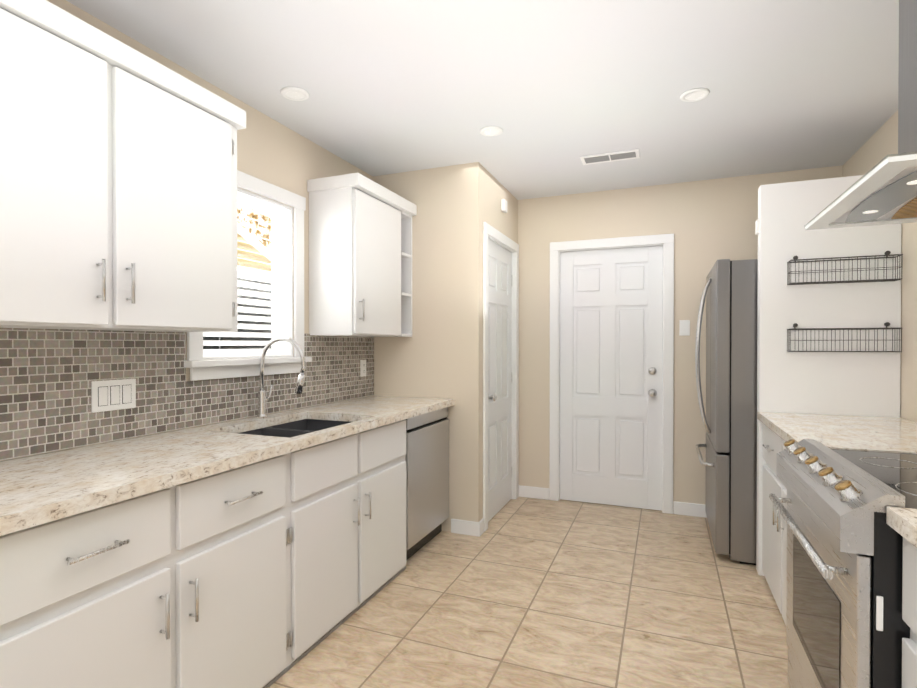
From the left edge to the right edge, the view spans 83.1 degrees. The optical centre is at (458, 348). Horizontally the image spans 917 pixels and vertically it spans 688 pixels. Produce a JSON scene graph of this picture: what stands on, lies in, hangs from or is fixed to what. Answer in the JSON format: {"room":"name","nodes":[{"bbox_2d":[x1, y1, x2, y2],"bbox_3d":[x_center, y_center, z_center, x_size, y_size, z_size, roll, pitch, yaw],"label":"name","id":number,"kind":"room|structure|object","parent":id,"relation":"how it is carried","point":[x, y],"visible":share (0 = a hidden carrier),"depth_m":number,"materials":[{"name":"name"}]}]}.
{"room":"kitchen","nodes":[
{"label":"kitchen","id":0,"kind":"room"},
{"bbox_2d":[1,0,372,460],"bbox_3d":[-1.402,0.020,1.951,0.120,2.495,6.120,0,0,22],"label":"wall","id":1,"kind":"structure","parent":0,"point":[273,152],"depth_m":2.79,"materials":[{"name":"beige paint"}]},
{"bbox_2d":[0,0,119,330],"bbox_3d":[-1.343,-0.523,1.483,0.327,0.916,0.483,0,0,22],"label":"upper cabinet","id":2,"kind":"object","parent":1,"relation":"attached to","point":[118,185],"depth_m":1.50,"materials":[{"name":"white wood"}]},
{"bbox_2d":[120,41,245,331],"bbox_3d":[-1.154,-0.526,1.957,0.327,0.916,0.537,0,0,22],"label":"upper cabinet","id":3,"kind":"object","parent":1,"relation":"attached to","point":[178,137],"depth_m":1.86,"materials":[{"name":"white wood"}]},
{"bbox_2d":[0,328,373,460],"bbox_3d":[-1.523,0.142,1.477,0.008,0.432,4.888,0,0,22],"label":"backsplash","id":4,"kind":"structure","parent":1,"relation":"attached to","point":[48,377],"depth_m":2.04,"materials":[{"name":"tile"}]},
{"bbox_2d":[91,379,135,412],"bbox_3d":[-1.314,0.179,1.976,0.010,0.116,0.170,0,0,22],"label":"switch plate","id":5,"kind":"object","parent":4,"relation":"attached to","point":[109,395],"visible":1,"depth_m":1.97,"materials":[{"name":"white plastic"}]},
{"bbox_2d":[360,360,365,376],"bbox_3d":[-0.662,0.139,3.606,0.009,0.116,0.072,0,0,22],"label":"electrical outlet","id":6,"kind":"object","parent":4,"relation":"attached to","point":[362,368],"visible":1,"depth_m":3.59,"materials":[{"name":"white plastic"}]},
{"bbox_2d":[184,170,311,380],"bbox_3d":[-1.087,-0.366,2.659,0.173,1.015,0.825,0,0,22],"label":"window","id":7,"kind":"structure","parent":1,"relation":"in","point":[199,365],"depth_m":2.86,"materials":[{"name":"white wood"}]},
{"bbox_2d":[203,191,290,356],"bbox_3d":[-1.085,-0.367,2.659,0.052,0.834,0.603,0,0,22],"label":"window blind","id":8,"kind":"object","parent":7,"relation":"attached to","point":[252,200],"visible":0.56,"depth_m":2.71,"materials":[{"name":"white plastic"}]},
{"bbox_2d":[307,173,416,336],"bbox_3d":[-0.592,-0.537,3.330,0.352,0.917,0.742,0,0,22],"label":"upper cabinet","id":9,"kind":"object","parent":1,"relation":"attached to","point":[360,255],"visible":1,"depth_m":3.05,"materials":[{"name":"white wood"}]},
{"bbox_2d":[373,164,464,531],"bbox_3d":[-0.276,0.006,3.676,0.690,2.495,0.120,0,0,22],"label":"wall","id":10,"kind":"structure","parent":0,"point":[438,353],"depth_m":3.56,"materials":[{"name":"beige paint"}]},
{"bbox_2d":[66,0,898,199],"bbox_3d":[0.084,-1.273,1.347,3.320,0.100,6.120,0,0,22],"label":"ceiling","id":11,"kind":"structure","parent":0,"point":[555,90],"depth_m":2.34,"materials":[{"name":"paint"}]},
{"bbox_2d":[280,87,308,100],"bbox_3d":[-0.791,-1.227,2.499,0.132,0.010,0.132,0,0,22],"label":"recessed light","id":12,"kind":"object","parent":11,"relation":"in","point":[295,93],"visible":1,"depth_m":2.49,"materials":[{"name":"white plastic"}]},
{"bbox_2d":[480,126,502,136],"bbox_3d":[0.186,-1.230,2.938,0.132,0.010,0.132,0,0,22],"label":"recessed light","id":13,"kind":"object","parent":11,"relation":"in","point":[490,131],"visible":1,"depth_m":2.92,"materials":[{"name":"white plastic"}]},
{"bbox_2d":[580,149,639,164],"bbox_3d":[0.978,-1.234,3.342,0.360,0.008,0.150,0,0,22],"label":"ceiling vent","id":14,"kind":"object","parent":11,"relation":"in","point":[612,156],"visible":1,"depth_m":3.33,"materials":[{"name":"white metal"}]},
{"bbox_2d":[680,88,709,101],"bbox_3d":[1.147,-1.227,2.511,0.132,0.010,0.132,0,0,22],"label":"recessed light","id":15,"kind":"object","parent":11,"relation":"in","point":[695,94],"visible":1,"depth_m":2.50,"materials":[{"name":"white plastic"}]},
{"bbox_2d":[465,162,517,521],"bbox_3d":[0.269,0.004,3.921,0.100,2.495,0.980,0,0,22],"label":"wall","id":16,"kind":"structure","parent":0,"point":[484,193],"depth_m":3.47,"materials":[{"name":"beige paint"}]},
{"bbox_2d":[488,239,511,521],"bbox_3d":[0.324,0.231,3.934,0.109,2.030,0.714,0,0,22],"label":"pantry door","id":17,"kind":"structure","parent":16,"relation":"in","point":[499,377],"depth_m":3.96,"materials":[{"name":"white wood"}]},
{"bbox_2d":[483,222,518,531],"bbox_3d":[0.290,0.194,3.947,0.118,2.115,0.870,0,0,22],"label":"door frame","id":18,"kind":"structure","parent":16,"relation":"attached to","point":[493,234],"depth_m":4.08,"materials":[{"name":"white wood"}]},
{"bbox_2d":[501,199,506,212],"bbox_3d":[0.349,-1.084,3.935,0.028,0.090,0.080,0,0,22],"label":"door chime","id":19,"kind":"object","parent":16,"relation":"attached to","point":[504,205],"visible":1,"depth_m":3.90,"materials":[{"name":"white plastic"}]},
{"bbox_2d":[269,497,789,687],"bbox_3d":[0.084,1.322,1.367,3.320,0.100,6.120,0,0,22],"label":"floor","id":20,"kind":"structure","parent":0,"point":[522,592],"depth_m":2.45,"materials":[{"name":"tile"}]},
{"bbox_2d":[0,451,295,687],"bbox_3d":[-1.124,0.835,1.666,0.607,0.868,0.995,0,0,22],"label":"base cabinet","id":21,"kind":"object","parent":20,"relation":"on","point":[267,573],"depth_m":1.50,"materials":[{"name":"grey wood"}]},
{"bbox_2d":[0,396,454,535],"bbox_3d":[-1.165,0.381,1.520,0.637,0.040,4.541,0,0,22],"label":"countertop","id":22,"kind":"structure","parent":21,"relation":"on","point":[39,489],"depth_m":1.70,"materials":[{"name":"stone"}]},
{"bbox_2d":[257,336,305,417],"bbox_3d":[-0.880,0.145,2.605,0.296,0.410,0.091,0,0,22],"label":"faucet","id":23,"kind":"object","parent":22,"relation":"on","point":[263,399],"visible":1,"depth_m":2.61,"materials":[{"name":"silver metal"}]},
{"bbox_2d":[239,419,350,437],"bbox_3d":[-0.759,0.499,2.462,0.471,0.208,0.720,0,0,22],"label":"undermount sink","id":24,"kind":"object","parent":22,"relation":"in","point":[296,428],"visible":0.04,"depth_m":2.72,"materials":[{"name":"grey metal"}]},
{"bbox_2d":[296,419,406,590],"bbox_3d":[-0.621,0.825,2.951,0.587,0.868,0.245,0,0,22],"label":"base cabinet","id":25,"kind":"object","parent":20,"relation":"on","point":[351,489],"depth_m":2.43,"materials":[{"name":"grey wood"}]},
{"bbox_2d":[405,407,448,560],"bbox_3d":[-0.446,0.822,3.346,0.585,0.861,0.608,0,0,22],"label":"dishwasher","id":26,"kind":"object","parent":20,"relation":"on","point":[427,470],"visible":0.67,"depth_m":3.19,"materials":[{"name":"silver metal"}]},
{"bbox_2d":[695,259,757,564],"bbox_3d":[2.010,0.367,3.293,0.914,1.780,0.830,0,0,22],"label":"refrigerator","id":27,"kind":"object","parent":20,"relation":"on","point":[730,295],"visible":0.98,"depth_m":3.02,"materials":[{"name":"silver metal"}]},
{"bbox_2d":[762,424,786,624],"bbox_3d":[1.769,0.831,2.261,0.612,0.868,1.034,0,0,22],"label":"base cabinet","id":28,"kind":"object","parent":20,"relation":"on","point":[774,546],"depth_m":2.55,"materials":[{"name":"white wood"}]},
{"bbox_2d":[755,175,901,575],"bbox_3d":[1.963,0.181,2.782,0.641,2.160,0.080,0,0,22],"label":"wall","id":29,"kind":"structure","parent":20,"relation":"on","point":[851,383],"depth_m":2.75,"materials":[{"name":"white paint"}]},
{"bbox_2d":[787,322,901,351],"bbox_3d":[1.986,-0.058,2.680,0.476,0.152,0.087,0,0,22],"label":"basket","id":30,"kind":"object","parent":29,"relation":"attached to","point":[795,325],"visible":1,"depth_m":2.67,"materials":[{"name":"grey metal"}]},
{"bbox_2d":[787,251,902,284],"bbox_3d":[1.986,-0.419,2.678,0.476,0.155,0.087,0,0,22],"label":"basket","id":31,"kind":"object","parent":29,"relation":"attached to","point":[796,259],"visible":1,"depth_m":2.67,"materials":[{"name":"grey metal"}]},
{"bbox_2d":[769,439,916,687],"bbox_3d":[1.365,0.799,1.451,0.746,0.944,0.767,0,0,22],"label":"range","id":32,"kind":"object","parent":20,"relation":"on","point":[847,626],"visible":1,"depth_m":1.35,"materials":[{"name":"silver metal"}]},
{"bbox_2d":[902,537,916,687],"bbox_3d":[1.101,0.844,0.591,0.612,0.868,1.032,0,0,22],"label":"base cabinet","id":33,"kind":"object","parent":20,"relation":"on","point":[909,575],"depth_m":1.13,"materials":[{"name":"white wood"}]},
{"bbox_2d":[757,412,916,547],"bbox_3d":[1.040,0.389,0.470,0.637,0.040,4.897,0,0,22],"label":"countertop","id":34,"kind":"structure","parent":33,"relation":"on","point":[879,434],"depth_m":2.16,"materials":[{"name":"stone"}]},
{"bbox_2d":[518,165,842,504],"bbox_3d":[1.253,0.003,4.120,3.200,2.495,0.120,0,0,22],"label":"wall","id":35,"kind":"structure","parent":0,"point":[709,223],"depth_m":3.91,"materials":[{"name":"beige paint"}]},
{"bbox_2d":[519,485,548,499],"bbox_3d":[0.621,1.201,4.310,0.272,0.095,0.013,0,0,22],"label":"baseboard","id":36,"kind":"structure","parent":35,"relation":"attached to","point":[524,491],"depth_m":4.30,"materials":[{"name":"white wood"}]},
{"bbox_2d":[560,246,662,510],"bbox_3d":[1.191,0.229,4.088,0.782,2.030,0.109,0,0,22],"label":"back door","id":37,"kind":"structure","parent":35,"relation":"in","point":[611,317],"depth_m":4.10,"materials":[{"name":"white wood"}]},
{"bbox_2d":[549,233,673,513],"bbox_3d":[1.207,0.192,4.128,0.940,2.115,0.138,0,0,22],"label":"door frame","id":38,"kind":"structure","parent":35,"relation":"attached to","point":[666,241],"depth_m":4.00,"materials":[{"name":"white wood"}]},
{"bbox_2d":[679,320,689,335],"bbox_3d":[1.693,-0.153,3.873,0.072,0.116,0.009,0,0,22],"label":"switch plate","id":39,"kind":"object","parent":35,"relation":"attached to","point":[684,327],"visible":1,"depth_m":3.87,"materials":[{"name":"white plastic"}]},
{"bbox_2d":[673,501,706,517],"bbox_3d":[2.113,1.206,3.713,1.051,0.095,0.013,0,0,22],"label":"baseboard","id":40,"kind":"structure","parent":35,"relation":"attached to","point":[680,508],"depth_m":3.86,"materials":[{"name":"white wood"}]},
{"bbox_2d":[843,110,916,422],"bbox_3d":[1.547,0.029,0.707,0.120,2.495,6.000,0,0,22],"label":"wall","id":41,"kind":"structure","parent":0,"point":[880,143],"depth_m":2.59,"materials":[{"name":"beige paint"}]},
{"bbox_2d":[804,0,916,229],"bbox_3d":[1.418,-0.825,1.420,0.630,0.793,0.764,0,0,22],"label":"range hood","id":42,"kind":"object","parent":41,"relation":"attached to","point":[884,192],"visible":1,"depth_m":1.53,"materials":[{"name":"silver metal"}]},
{"label":"outside","id":43,"kind":"structure","parent":0,"visible":0},
{"bbox_2d":[203,205,271,348],"bbox_3d":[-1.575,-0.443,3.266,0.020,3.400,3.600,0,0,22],"label":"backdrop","id":44,"kind":"structure","parent":43,"point":[256,249],"depth_m":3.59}
]}

